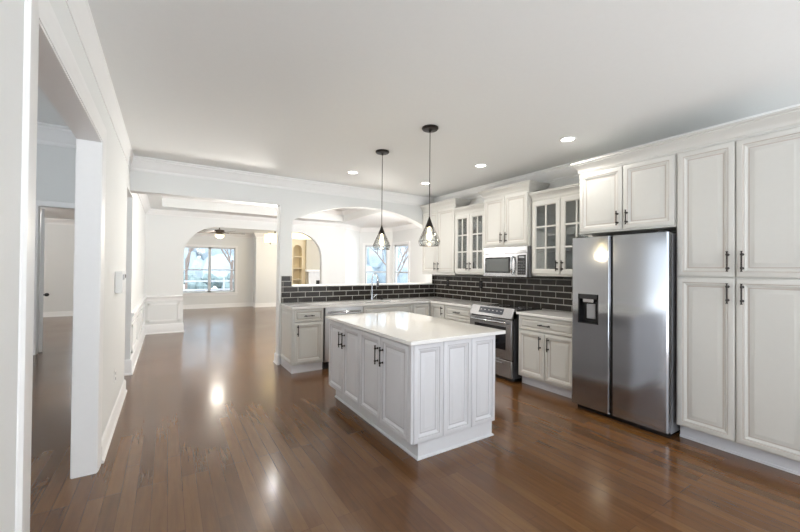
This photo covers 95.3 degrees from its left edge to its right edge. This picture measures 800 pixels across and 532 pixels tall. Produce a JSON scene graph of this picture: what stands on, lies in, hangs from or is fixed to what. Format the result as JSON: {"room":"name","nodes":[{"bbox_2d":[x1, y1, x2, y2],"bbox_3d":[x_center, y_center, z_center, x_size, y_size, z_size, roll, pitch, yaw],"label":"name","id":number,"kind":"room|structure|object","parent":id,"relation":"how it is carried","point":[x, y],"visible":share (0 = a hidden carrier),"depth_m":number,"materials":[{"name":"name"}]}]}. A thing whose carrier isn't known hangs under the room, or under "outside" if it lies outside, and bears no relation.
{"room":"kitchen","nodes":[
{"label":"kitchen","id":0,"kind":"room"},
{"bbox_2d":[37,85,67,126],"bbox_3d":[-4.137,-2.372,0.482,5.450,0.060,11.100,1,-1,-33],"label":"ceiling","id":1,"kind":"structure","parent":0,"point":[46,112],"depth_m":5.48,"materials":[{"name":"paint"}]},
{"bbox_2d":[36,144,75,353],"bbox_3d":[-7.176,-0.451,5.197,5.450,3.750,0.130,1,-1,-33],"label":"wall","id":2,"kind":"structure","parent":0,"point":[55,165],"depth_m":6.03,"materials":[{"name":"paint"}]},
{"bbox_2d":[38,208,48,351],"bbox_3d":[-6.215,0.238,6.370,0.800,2.390,0.117,0,-1,45],"label":"door","id":3,"kind":"structure","parent":2,"relation":"in","point":[42,225],"depth_m":6.06,"materials":[{"name":"paint"}]},
{"bbox_2d":[33,200,74,354],"bbox_3d":[-5.409,0.195,6.234,1.340,2.510,0.020,1,-1,-33],"label":"trim","id":4,"kind":"structure","parent":2,"relation":"attached to","point":[38,202],"depth_m":5.91,"materials":[{"name":"paint"}]},
{"bbox_2d":[37,122,75,148],"bbox_3d":[-7.082,-2.168,5.090,5.450,0.312,0.160,1,-1,-33],"label":"trim","id":5,"kind":"structure","parent":2,"relation":"attached to","point":[47,134],"depth_m":5.99,"materials":[{"name":"paint"}]},
{"bbox_2d":[41,207,70,218],"bbox_3d":[-8.755,-1.397,7.692,5.450,0.060,5.770,1,-1,-33],"label":"ceiling","id":6,"kind":"structure","parent":0,"point":[49,213],"depth_m":9.58,"materials":[{"name":"paint"}]},
{"bbox_2d":[43,224,73,311],"bbox_3d":[-11.089,-0.120,9.692,3.700,3.100,0.120,1,-1,-33],"label":"wall","id":7,"kind":"structure","parent":0,"point":[58,239],"depth_m":10.45,"materials":[{"name":"paint"}]},
{"bbox_2d":[43,311,72,316],"bbox_3d":[-11.062,1.357,9.616,3.700,0.145,0.028,1,-1,-33],"label":"baseboard","id":8,"kind":"structure","parent":7,"relation":"attached to","point":[59,313],"depth_m":10.44,"materials":[{"name":"paint"}]},
{"bbox_2d":[45,218,73,224],"bbox_3d":[-11.019,-1.287,9.610,3.700,0.164,0.100,1,-1,-33],"label":"trim","id":9,"kind":"structure","parent":7,"relation":"attached to","point":[56,221],"depth_m":10.43,"materials":[{"name":"paint"}]},
{"bbox_2d":[0,0,145,531],"bbox_3d":[-2.197,0.045,2.573,0.130,2.800,12.550,1,-1,-33],"label":"wall","id":10,"kind":"structure","parent":0,"point":[125,215],"depth_m":1.17,"materials":[{"name":"paint"}]},
{"bbox_2d":[15,0,106,531],"bbox_3d":[-1.760,0.217,1.885,0.158,2.450,1.770,1,-1,-33],"label":"trim","id":11,"kind":"structure","parent":10,"relation":"attached to","point":[49,62],"depth_m":2.05,"materials":[{"name":"paint"}]},
{"bbox_2d":[65,0,133,169],"bbox_3d":[-1.023,-1.277,0.925,0.042,0.164,8.500,1,-1,-33],"label":"trim","id":12,"kind":"structure","parent":10,"relation":"attached to","point":[80,11],"depth_m":2.29,"materials":[{"name":"paint"}]},
{"bbox_2d":[101,379,126,463],"bbox_3d":[-2.734,1.375,3.409,0.158,0.145,1.851,1,-1,-33],"label":"baseboard","id":13,"kind":"structure","parent":10,"relation":"attached to","point":[107,436],"depth_m":3.18,"materials":[{"name":"paint"}]},
{"bbox_2d":[115,271,125,292],"bbox_3d":[-2.670,0.149,3.487,0.059,0.200,0.340,1,-1,-33],"label":"intercom","id":14,"kind":"object","parent":10,"relation":"attached to","point":[120,276],"visible":1,"depth_m":3.35,"materials":[{"name":"white plastic"}]},
{"bbox_2d":[124,323,183,375],"bbox_3d":[-4.300,1.360,6.529,0.741,0.205,3.620,1,-1,-30],"label":"baseboard","id":15,"kind":"structure","parent":10,"relation":"attached to","point":[129,365],"depth_m":7.76,"materials":[{"name":"paint"}]},
{"bbox_2d":[131,303,178,352],"bbox_3d":[-4.289,1.007,6.543,0.640,0.390,3.300,1,-1,-33],"label":"trim","id":16,"kind":"structure","parent":10,"relation":"attached to","point":[140,312],"depth_m":6.73,"materials":[{"name":"paint"}]},
{"bbox_2d":[131,295,182,321],"bbox_3d":[-4.229,0.700,6.517,0.705,0.125,3.410,1,-1,-33],"label":"trim","id":17,"kind":"structure","parent":10,"relation":"attached to","point":[135,311],"depth_m":7.84,"materials":[{"name":"paint"}]},
{"bbox_2d":[131,103,799,205],"bbox_3d":[0.963,-1.248,2.193,4.755,0.164,8.500,1,-1,-33],"label":"trim","id":18,"kind":"structure","parent":10,"relation":"attached to","point":[139,163],"depth_m":5.17,"materials":[{"name":"paint"}]},
{"bbox_2d":[183,236,253,304],"bbox_3d":[-7.642,0.011,12.486,4.920,2.950,0.120,1,-1,-33],"label":"wall","id":19,"kind":"structure","parent":0,"point":[245,245],"depth_m":13.48,"materials":[{"name":"paint"}]},
{"bbox_2d":[183,244,237,296],"bbox_3d":[-6.783,0.156,12.986,1.860,1.805,0.140,1,-1,-33],"label":"window","id":20,"kind":"structure","parent":19,"relation":"in","point":[209,292],"depth_m":13.01,"materials":[{"name":"paint"}]},
{"bbox_2d":[183,302,275,308],"bbox_3d":[-6.967,1.420,12.539,6.150,0.145,0.508,1,-1,-33],"label":"baseboard","id":21,"kind":"structure","parent":19,"relation":"attached to","point":[199,306],"depth_m":13.28,"materials":[{"name":"paint"}]},
{"bbox_2d":[193,232,305,239],"bbox_3d":[-6.668,-1.140,12.696,6.760,0.164,0.580,1,-1,-33],"label":"trim","id":22,"kind":"structure","parent":19,"relation":"attached to","point":[243,235],"depth_m":13.37,"materials":[{"name":"paint"}]},
{"bbox_2d":[51,194,412,233],"bbox_3d":[-3.447,-1.345,9.925,9.200,0.310,8.920,1,-1,-33],"label":"ceiling","id":23,"kind":"structure","parent":0,"point":[365,218],"depth_m":8.65,"materials":[{"name":"paint"}]},
{"bbox_2d":[197,228,241,238],"bbox_3d":[-5.015,-0.991,10.206,1.281,0.480,1.291,1,-1,-33],"label":"ceiling fan","id":24,"kind":"object","parent":23,"relation":"hanging from","point":[219,234],"visible":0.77,"depth_m":10.08,"materials":[{"name":"brown metal"}]},
{"bbox_2d":[162,196,362,214],"bbox_3d":[-2.510,-1.418,7.510,4.020,0.090,2.500,1,-1,-33],"label":"trim","id":25,"kind":"structure","parent":23,"relation":"attached to","point":[351,210],"depth_m":8.43,"materials":[{"name":"paint"}]},
{"bbox_2d":[264,231,276,243],"bbox_3d":[-4.198,-0.963,12.244,0.580,0.485,0.580,1,-1,-33],"label":"chandelier","id":26,"kind":"object","parent":23,"relation":"hanging from","point":[270,238],"visible":0.54,"depth_m":11.95,"materials":[{"name":"beige"}]},
{"bbox_2d":[292,232,310,239],"bbox_3d":[-3.623,-1.091,13.205,1.000,0.200,0.400,1,-1,-33],"label":"ceiling","id":27,"kind":"structure","parent":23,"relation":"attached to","point":[294,235],"depth_m":13.03,"materials":[{"name":"paint"}]},
{"bbox_2d":[144,214,345,324],"bbox_3d":[-3.525,0.017,9.076,4.630,2.950,0.140,1,-1,-33],"label":"wall","id":28,"kind":"structure","parent":0,"point":[166,237],"depth_m":8.10,"materials":[{"name":"paint"}]},
{"bbox_2d":[137,193,418,231],"bbox_3d":[-1.947,-1.136,8.016,6.120,0.115,4.450,1,-1,-33],"label":"trim","id":29,"kind":"structure","parent":28,"relation":"attached to","point":[143,198],"depth_m":8.84,"materials":[{"name":"paint"}]},
{"bbox_2d":[253,238,276,302],"bbox_3d":[-4.922,0.074,13.938,1.230,2.900,0.600,1,-1,-33],"label":"wall","id":30,"kind":"structure","parent":0,"point":[265,254],"depth_m":13.54,"materials":[{"name":"paint"}]},
{"bbox_2d":[130,170,434,363],"bbox_3d":[-1.384,0.082,5.839,4.755,2.800,0.180,1,-1,-33],"label":"wall","id":31,"kind":"structure","parent":0,"point":[291,205],"depth_m":5.48,"materials":[{"name":"paint"}]},
{"bbox_2d":[273,352,279,364],"bbox_3d":[-1.751,1.404,5.600,0.328,0.145,0.236,1,-1,-33],"label":"baseboard","id":32,"kind":"object","parent":31,"relation":"attached to","point":[276,356],"visible":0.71,"depth_m":5.48,"materials":[{"name":"paint"}]},
{"bbox_2d":[281,276,433,302],"bbox_3d":[-0.560,0.372,6.251,2.905,0.410,0.010,1,-1,-33],"label":"backsplash","id":33,"kind":"structure","parent":31,"relation":"attached to","point":[289,294],"depth_m":6.05,"materials":[{"name":"tile"}]},
{"bbox_2d":[292,283,431,286],"bbox_3d":[-0.569,0.322,6.359,2.681,0.021,0.220,1,-1,-33],"label":"trim","id":34,"kind":"structure","parent":31,"relation":"attached to","point":[373,283],"depth_m":6.10,"materials":[{"name":"paint"}]},
{"bbox_2d":[292,240,305,284],"bbox_3d":[-4.093,0.085,14.349,0.610,2.900,0.400,1,-1,-33],"label":"wall niche","id":35,"kind":"object","parent":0,"point":[298,246],"visible":0.55,"depth_m":14.37,"materials":[{"name":"beige paint"}]},
{"bbox_2d":[305,239,319,284],"bbox_3d":[-2.797,0.104,15.153,2.440,2.900,0.600,1,-1,-33],"label":"wall","id":36,"kind":"structure","parent":0,"point":[312,256],"depth_m":14.36,"materials":[{"name":"beige paint"}]},
{"bbox_2d":[345,229,359,283],"bbox_3d":[-1.441,0.050,10.706,0.120,2.950,0.898,0,-1,20],"label":"wall","id":37,"kind":"structure","parent":0,"point":[352,264],"depth_m":10.67,"materials":[{"name":"paint"}]},
{"bbox_2d":[359,232,392,283],"bbox_3d":[-0.723,0.060,11.104,1.015,2.950,0.120,0,-1,7],"label":"wall","id":38,"kind":"structure","parent":0,"point":[365,237],"depth_m":11.07,"materials":[{"name":"paint"}]},
{"bbox_2d":[362,243,389,283],"bbox_3d":[-0.726,0.198,11.062,0.870,1.795,0.140,0,-1,7],"label":"window","id":39,"kind":"structure","parent":38,"relation":"in","point":[365,245],"depth_m":11.07,"materials":[{"name":"paint"}]},
{"bbox_2d":[393,227,425,282],"bbox_3d":[0.847,0.059,9.411,0.120,2.950,3.800,1,-1,-33],"label":"wall","id":40,"kind":"structure","parent":0,"point":[413,235],"depth_m":10.03,"materials":[{"name":"paint"}]},
{"bbox_2d":[392,241,409,282],"bbox_3d":[0.042,0.200,10.594,0.140,1.795,0.970,1,-1,-33],"label":"window","id":41,"kind":"structure","parent":40,"relation":"in","point":[406,243],"depth_m":10.86,"materials":[{"name":"paint"}]},
{"bbox_2d":[30,306,799,531],"bbox_3d":[-2.555,1.517,5.395,14.500,0.100,17.700,1,-1,-33],"label":"floor","id":42,"kind":"structure","parent":0,"point":[211,434],"depth_m":2.67,"materials":[{"name":"brown wood"}]},
{"bbox_2d":[280,306,323,373],"bbox_3d":[-1.430,1.034,5.306,0.452,0.884,0.655,1,-1,-33],"label":"base cabinet","id":43,"kind":"object","parent":42,"relation":"on","point":[301,330],"visible":0.98,"depth_m":5.08,"materials":[{"name":"paint"}]},
{"bbox_2d":[305,270,319,283],"bbox_3d":[-2.982,0.846,14.534,1.600,1.400,0.200,1,-1,-33],"label":"fireplace","id":44,"kind":"object","parent":42,"relation":"on","point":[313,275],"visible":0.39,"depth_m":14.27,"materials":[{"name":"stone"}]},
{"bbox_2d":[305,270,319,271],"bbox_3d":[-2.976,0.186,14.540,1.600,0.080,0.200,1,-1,-33],"label":"mantel shelf","id":45,"kind":"object","parent":44,"relation":"attached to","point":[305,270],"depth_m":14.15,"materials":[{"name":"paint"}]},
{"bbox_2d":[322,306,361,368],"bbox_3d":[-0.966,1.042,5.579,0.591,0.882,0.655,1,-1,-33],"label":"dishwasher","id":46,"kind":"object","parent":42,"relation":"on","point":[354,309],"visible":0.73,"depth_m":5.24,"materials":[{"name":"silver metal"}]},
{"bbox_2d":[362,303,411,312],"bbox_3d":[-0.336,1.051,6.005,0.915,0.884,0.655,1,-1,-33],"label":"base cabinet","id":47,"kind":"object","parent":42,"relation":"on","point":[392,307],"visible":0.08,"depth_m":5.76,"materials":[{"name":"paint"}]},
{"bbox_2d":[329,320,494,460],"bbox_3d":[-0.001,1.032,3.618,0.929,0.884,1.647,1,-1,-33],"label":"kitchen island","id":48,"kind":"object","parent":42,"relation":"on","point":[431,399],"visible":0.98,"depth_m":3.00,"materials":[{"name":"paint"}]},
{"bbox_2d":[325,311,505,345],"bbox_3d":[0.042,0.575,3.639,1.007,0.030,1.710,1,-1,-33],"label":"island countertop","id":49,"kind":"structure","parent":48,"relation":"on","point":[411,329],"depth_m":3.32,"materials":[{"name":"white stone"}]},
{"bbox_2d":[412,302,444,318],"bbox_3d":[0.536,1.062,6.359,0.926,0.884,0.996,1,-1,-33],"label":"base cabinet","id":50,"kind":"object","parent":42,"relation":"on","point":[436,310],"visible":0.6,"depth_m":6.08,"materials":[{"name":"paint"}]},
{"bbox_2d":[280,297,492,309],"bbox_3d":[-0.130,0.591,5.553,2.910,0.030,1.622,1,-1,-33],"label":"countertop","id":51,"kind":"structure","parent":50,"relation":"on","point":[462,303],"depth_m":5.72,"materials":[{"name":"white stone"}]},
{"bbox_2d":[370,273,378,299],"bbox_3d":[-0.401,0.348,6.146,0.120,0.461,0.248,1,-1,-33],"label":"faucet","id":52,"kind":"object","parent":51,"relation":"on","point":[372,297],"visible":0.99,"depth_m":6.20,"materials":[{"name":"silver metal"}]},
{"bbox_2d":[445,305,470,323],"bbox_3d":[1.107,1.061,5.753,0.615,0.884,0.630,1,-1,-33],"label":"base cabinet","id":53,"kind":"object","parent":42,"relation":"on","point":[454,313],"visible":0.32,"depth_m":5.61,"materials":[{"name":"paint"}]},
{"bbox_2d":[470,304,541,381],"bbox_3d":[1.452,1.028,5.126,0.685,0.945,0.765,1,-1,-33],"label":"range","id":54,"kind":"object","parent":42,"relation":"on","point":[497,316],"visible":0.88,"depth_m":4.78,"materials":[{"name":"silver metal"}]},
{"bbox_2d":[470,314,513,360],"bbox_3d":[1.236,0.957,4.988,0.043,0.520,0.761,1,-1,-33],"label":"oven","id":55,"kind":"object","parent":54,"relation":"in","point":[504,343],"depth_m":4.79,"materials":[{"name":"silver glass"}]},
{"bbox_2d":[490,304,541,311],"bbox_3d":[1.526,0.589,5.175,0.518,0.016,0.757,1,-1,-33],"label":"cooktop","id":56,"kind":"object","parent":54,"relation":"in","point":[517,308],"depth_m":5.10,"materials":[{"name":"black glass"}]},
{"bbox_2d":[518,314,571,398],"bbox_3d":[1.933,1.057,4.460,0.615,0.884,0.780,1,-1,-33],"label":"base cabinet","id":57,"kind":"object","parent":42,"relation":"on","point":[545,344],"visible":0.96,"depth_m":4.30,"materials":[{"name":"paint"}]},
{"bbox_2d":[516,309,571,320],"bbox_3d":[1.942,0.599,4.466,0.587,0.030,0.800,1,-1,-33],"label":"countertop","id":58,"kind":"structure","parent":57,"relation":"on","point":[552,314],"depth_m":4.46,"materials":[{"name":"white stone"}]},
{"bbox_2d":[572,230,679,436],"bbox_3d":[2.355,0.595,3.683,0.714,1.800,0.885,1,-1,-33],"label":"refrigerator","id":59,"kind":"object","parent":42,"relation":"on","point":[624,287],"visible":0.96,"depth_m":3.40,"materials":[{"name":"silver metal"}]},
{"bbox_2d":[676,126,799,475],"bbox_3d":[2.860,0.256,2.972,0.675,2.475,0.820,1,-1,-33],"label":"pantry cabinet","id":60,"kind":"object","parent":42,"relation":"on","point":[738,201],"visible":1,"depth_m":2.79,"materials":[{"name":"paint"}]},
{"bbox_2d":[88,0,799,197],"bbox_3d":[0.960,-1.381,2.191,5.065,0.100,8.500,1,-1,-33],"label":"ceiling","id":61,"kind":"structure","parent":0,"point":[311,90],"depth_m":2.58,"materials":[{"name":"paint"}]},
{"bbox_2d":[347,171,358,173],"bbox_3d":[-0.664,-1.315,5.128,0.176,0.006,0.176,1,-1,-33],"label":"recessed light","id":62,"kind":"object","parent":61,"relation":"in","point":[348,172],"visible":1,"depth_m":5.13,"materials":[{"name":"white plastic"}]},
{"bbox_2d":[372,149,390,249],"bbox_3d":[-0.207,-0.755,4.196,0.209,1.134,0.209,1,-1,-33],"label":"pendant light","id":63,"kind":"object","parent":61,"relation":"hanging from","point":[382,152],"visible":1,"depth_m":4.19,"materials":[{"name":"brown metal"}]},
{"bbox_2d":[419,124,439,246],"bbox_3d":[0.283,-0.757,3.483,0.209,1.134,0.209,1,-1,-33],"label":"pendant light","id":64,"kind":"object","parent":61,"relation":"hanging from","point":[430,128],"visible":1,"depth_m":3.48,"materials":[{"name":"brown metal"}]},
{"bbox_2d":[474,164,487,167],"bbox_3d":[1.050,-1.303,4.740,0.176,0.006,0.176,1,-1,-33],"label":"recessed light","id":65,"kind":"object","parent":61,"relation":"in","point":[476,165],"visible":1,"depth_m":4.73,"materials":[{"name":"white plastic"}]},
{"bbox_2d":[559,136,576,142],"bbox_3d":[1.732,-1.306,3.764,0.176,0.006,0.176,1,-1,-33],"label":"recessed light","id":66,"kind":"object","parent":61,"relation":"in","point":[569,138],"visible":1,"depth_m":3.76,"materials":[{"name":"white plastic"}]},
{"bbox_2d":[439,176,676,311],"bbox_3d":[2.970,0.100,3.576,0.150,2.800,8.680,1,-1,-33],"label":"wall","id":67,"kind":"structure","parent":0,"point":[573,180],"depth_m":4.83,"materials":[{"name":"paint"}]},
{"bbox_2d":[420,198,470,274],"bbox_3d":[0.789,-0.483,6.524,0.361,1.277,0.995,1,-1,-33],"label":"upper cabinet","id":68,"kind":"object","parent":67,"relation":"attached to","point":[437,260],"visible":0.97,"depth_m":6.38,"materials":[{"name":"paint"}]},
{"bbox_2d":[452,202,484,275],"bbox_3d":[1.209,-0.400,5.864,0.361,1.105,0.700,1,-1,-33],"label":"upper cabinet","id":69,"kind":"object","parent":67,"relation":"attached to","point":[469,220],"visible":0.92,"depth_m":5.78,"materials":[{"name":"paint"}]},
{"bbox_2d":[434,275,571,311],"bbox_3d":[1.548,0.376,5.648,0.010,0.430,3.284,1,-1,-33],"label":"backsplash","id":70,"kind":"structure","parent":67,"relation":"attached to","point":[535,292],"depth_m":5.46,"materials":[{"name":"tile"}]},
{"bbox_2d":[478,180,549,247],"bbox_3d":[1.597,-0.688,5.212,0.416,0.845,0.940,1,-1,-33],"label":"upper cabinet","id":71,"kind":"object","parent":67,"relation":"attached to","point":[508,217],"visible":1,"depth_m":5.05,"materials":[{"name":"paint"}]},
{"bbox_2d":[484,246,531,276],"bbox_3d":[1.585,-0.056,5.202,0.417,0.412,0.780,1,-1,-33],"label":"microwave","id":72,"kind":"object","parent":71,"relation":"attached to","point":[503,261],"visible":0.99,"depth_m":5.05,"materials":[{"name":"metal"}]},
{"bbox_2d":[529,183,598,277],"bbox_3d":[2.066,-0.404,4.522,0.361,1.105,0.845,1,-1,-33],"label":"upper cabinet","id":73,"kind":"object","parent":67,"relation":"attached to","point":[555,211],"visible":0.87,"depth_m":4.63,"materials":[{"name":"paint"}]},
{"bbox_2d":[537,250,571,252],"bbox_3d":[2.101,-0.187,4.544,0.250,0.016,0.803,1,-1,-33],"label":"shelf","id":74,"kind":"object","parent":73,"relation":"attached to","point":[538,251],"depth_m":4.71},
{"bbox_2d":[538,224,578,228],"bbox_3d":[2.104,-0.507,4.547,0.250,0.016,0.803,1,-1,-33],"label":"shelf","id":75,"kind":"object","parent":73,"relation":"attached to","point":[573,226],"depth_m":4.66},
{"bbox_2d":[579,153,676,235],"bbox_3d":[2.406,-0.659,3.702,0.675,0.640,0.886,1,-1,-33],"label":"upper cabinet","id":76,"kind":"object","parent":67,"relation":"attached to","point":[640,197],"visible":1,"depth_m":3.49,"materials":[{"name":"paint"}]},
{"bbox_2d":[570,106,799,174],"bbox_3d":[2.608,-1.041,3.385,0.686,0.118,1.780,1,-1,-33],"label":"crown molding","id":77,"kind":"structure","parent":76,"relation":"on","point":[787,118],"depth_m":3.02,"materials":[{"name":"paint"}]},
{"label":"outside","id":78,"kind":"structure","parent":0,"visible":0},
{"bbox_2d":[183,284,222,290],"bbox_3d":[-28.353,2.042,44.388,120.000,0.100,74.800,1,-1,-33],"label":"ground","id":79,"kind":"structure","parent":78,"point":[214,287],"depth_m":32.20,"materials":[{"name":"white snow"}]},
{"bbox_2d":[185,248,194,288],"bbox_3d":[-13.810,-0.898,24.094,2.430,5.678,2.910,0,-1,36],"label":"bare tree","id":80,"kind":"object","parent":79,"relation":"on","point":[187,260],"visible":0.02,"depth_m":23.40,"materials":[{"name":"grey plant"}]},
{"bbox_2d":[183,278,229,290],"bbox_3d":[-10.425,1.322,21.905,18.000,1.250,0.100,1,-1,-33],"label":"fence","id":81,"kind":"object","parent":79,"relation":"on","point":[223,280],"visible":0.11,"depth_m":21.30,"materials":[{"name":"white wood"}]},
{"bbox_2d":[183,272,233,290],"bbox_3d":[-15.491,1.282,28.147,16.692,1.707,2.141,1,-1,-33],"label":"shrubbery","id":82,"kind":"object","parent":79,"relation":"on","point":[191,285],"visible":0.12,"depth_m":27.83,"materials":[{"name":"green plant"}]},
{"bbox_2d":[221,249,233,289],"bbox_3d":[-9.487,-1.006,19.377,2.438,5.885,4.704,0,-1,20],"label":"bare tree","id":83,"kind":"object","parent":79,"relation":"on","point":[231,262],"visible":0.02,"depth_m":19.28,"materials":[{"name":"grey plant"}]},
{"bbox_2d":[184,246,407,283],"bbox_3d":[-23.099,-1.285,40.133,68.809,11.712,12.247,1,-1,-24],"label":"woods","id":84,"kind":"object","parent":79,"relation":"on","point":[198,258],"visible":0.07,"depth_m":40.58,"materials":[{"name":"white plant"}]},
{"bbox_2d":[370,246,407,276],"bbox_3d":[-0.532,-0.506,20.225,5.042,5.056,3.177,1,-1,-3],"label":"bare tree","id":85,"kind":"object","parent":79,"relation":"on","point":[406,251],"visible":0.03,"depth_m":20.12,"materials":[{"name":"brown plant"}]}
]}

